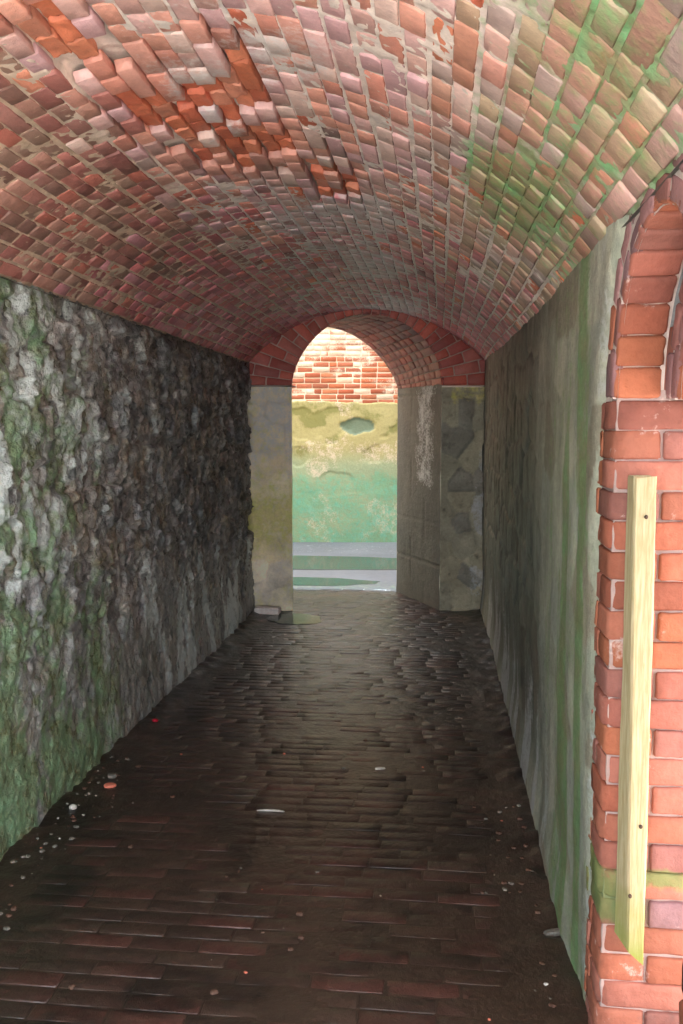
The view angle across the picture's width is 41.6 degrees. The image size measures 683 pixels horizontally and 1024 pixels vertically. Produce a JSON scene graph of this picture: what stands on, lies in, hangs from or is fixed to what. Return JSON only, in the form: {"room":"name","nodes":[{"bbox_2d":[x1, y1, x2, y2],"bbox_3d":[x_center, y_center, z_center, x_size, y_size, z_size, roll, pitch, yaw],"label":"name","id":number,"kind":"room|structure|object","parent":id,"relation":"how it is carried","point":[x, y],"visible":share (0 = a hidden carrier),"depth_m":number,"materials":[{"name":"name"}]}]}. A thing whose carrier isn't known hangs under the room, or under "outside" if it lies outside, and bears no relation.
{"room":"brick tunnel passageway","nodes":[
{"label":"brick tunnel passageway","id":0,"kind":"room"},
{"bbox_2d":[0,276,254,861],"bbox_3d":[-1.257,0.129,3.887,0.354,2.118,7.800,1,5,6],"label":"wall","id":1,"kind":"structure","parent":0,"point":[126,541],"depth_m":4.10,"materials":[{"name":"stone"}]},
{"bbox_2d":[0,542,587,1023],"bbox_3d":[-0.364,0.946,6.228,7.950,0.059,12.499,1,5,6],"label":"floor","id":2,"kind":"structure","parent":0,"point":[137,931],"depth_m":3.22,"materials":[{"name":"brick"}]},
{"bbox_2d":[68,984,74,989],"bbox_3d":[-0.731,1.288,2.443,0.016,0.010,0.020,3,6,29],"label":"pebble","id":3,"kind":"object","parent":2,"relation":"on","point":[71,987],"visible":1,"depth_m":2.44,"materials":[{"name":"stone"}]},
{"bbox_2d":[69,804,76,809],"bbox_3d":[-1.071,1.176,3.588,0.032,0.022,0.028,-1,5,-11],"label":"pebble","id":4,"kind":"object","parent":2,"relation":"on","point":[72,806],"visible":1,"depth_m":3.58,"materials":[{"name":"white stone"}]},
{"bbox_2d":[104,782,115,787],"bbox_3d":[-0.982,1.161,3.818,0.053,0.017,0.038,-1,5,-11],"label":"chip","id":5,"kind":"object","parent":2,"relation":"on","point":[106,785],"visible":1,"depth_m":3.81,"materials":[{"name":"brick"}]},
{"bbox_2d":[108,773,116,778],"bbox_3d":[-0.996,1.147,3.910,0.041,0.022,0.034,-1,5,-11],"label":"chip","id":6,"kind":"object","parent":2,"relation":"on","point":[110,775],"visible":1,"depth_m":3.90,"materials":[{"name":"grey stone"}]},
{"bbox_2d":[210,989,217,994],"bbox_3d":[-0.343,1.289,2.418,0.023,0.011,0.018,-3,6,-29],"label":"pebble","id":7,"kind":"object","parent":2,"relation":"on","point":[213,991],"visible":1,"depth_m":2.41,"materials":[{"name":"stone"}]},
{"bbox_2d":[254,606,280,614],"bbox_3d":[-0.605,0.805,7.383,0.214,0.063,0.104,1,5,11],"label":"brick","id":8,"kind":"object","parent":2,"relation":"on","point":[270,610],"visible":0.98,"depth_m":7.34,"materials":[{"name":"grey brick"}]},
{"bbox_2d":[257,809,284,811],"bbox_3d":[-0.279,1.180,3.559,0.110,0.009,0.018,1,5,6],"label":"stick","id":9,"kind":"object","parent":2,"relation":"on","point":[273,810],"visible":1,"depth_m":3.56,"materials":[{"name":"white wood"}]},
{"bbox_2d":[266,613,321,624],"bbox_3d":[-0.372,0.853,7.172,0.466,0.008,0.422,1,5,6],"label":"puddle","id":10,"kind":"object","parent":2,"relation":"on","point":[287,618],"visible":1,"depth_m":7.13,"materials":[{"name":"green liquid"}]},
{"bbox_2d":[296,911,302,915],"bbox_3d":[-0.132,1.254,2.811,0.024,0.012,0.020,1,5,11],"label":"pebble","id":11,"kind":"object","parent":2,"relation":"on","point":[298,913],"visible":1,"depth_m":2.81,"materials":[{"name":"stone"}]},
{"bbox_2d":[293,577,379,585],"bbox_3d":[-0.366,0.691,8.945,1.523,0.008,0.500,1,5,6],"label":"grass","id":12,"kind":"structure","parent":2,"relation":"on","point":[297,581],"depth_m":8.92,"materials":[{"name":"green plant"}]},
{"bbox_2d":[293,555,396,569],"bbox_3d":[-0.369,0.573,10.235,3.288,0.008,1.071,1,5,6],"label":"puddle","id":13,"kind":"object","parent":2,"relation":"on","point":[300,562],"visible":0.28,"depth_m":10.12,"materials":[{"name":"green liquid"}]},
{"bbox_2d":[543,928,559,935],"bbox_3d":[0.634,1.258,2.691,0.062,0.018,0.028,-1,5,-11],"label":"chip","id":14,"kind":"object","parent":2,"relation":"on","point":[550,932],"visible":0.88,"depth_m":2.68,"materials":[{"name":"grey stone"}]},
{"bbox_2d":[548,1002,555,1007],"bbox_3d":[0.553,1.294,2.362,0.022,0.010,0.018,4,7,37],"label":"pebble","id":15,"kind":"object","parent":2,"relation":"on","point":[551,1004],"visible":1,"depth_m":2.36,"materials":[{"name":"stone"}]},
{"bbox_2d":[0,0,682,361],"bbox_3d":[-0.160,-1.072,3.782,1.985,0.565,8.048,1,5,6],"label":"ceiling","id":16,"kind":"structure","parent":0,"point":[227,177],"depth_m":2.57,"materials":[{"name":"brick"}]},
{"bbox_2d":[292,327,397,541],"bbox_3d":[0.317,-1.709,11.810,7.298,4.340,0.076,0,5,0],"label":"wall","id":17,"kind":"structure","parent":0,"point":[345,396],"depth_m":11.86,"materials":[{"name":"green paint"}]},
{"bbox_2d":[247,309,484,610],"bbox_3d":[-0.094,-2.285,7.670,8.460,6.239,0.946,0,5,-1],"label":"archway","id":18,"kind":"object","parent":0,"point":[439,379],"depth_m":7.46,"materials":[{"name":"stone"}]},
{"bbox_2d":[480,160,682,1000],"bbox_3d":[1.148,0.155,3.702,0.794,2.100,7.950,1,5,6],"label":"wall","id":19,"kind":"structure","parent":0,"point":[545,391],"depth_m":2.95,"materials":[{"name":"paint"}]},
{"bbox_2d":[584,153,682,1023],"bbox_3d":[0.885,0.242,1.713,0.630,2.392,5.200,1,5,6],"label":"brick archway","id":20,"kind":"object","parent":19,"relation":"in","point":[642,417],"depth_m":2.09,"materials":[{"name":"brick"}]},
{"bbox_2d":[614,475,656,964],"bbox_3d":[0.675,0.485,2.063,0.061,1.136,0.058,1,5,6],"label":"batten","id":21,"kind":"object","parent":20,"relation":"attached to","point":[633,791],"visible":1,"depth_m":2.04,"materials":[{"name":"wood"}]}
]}

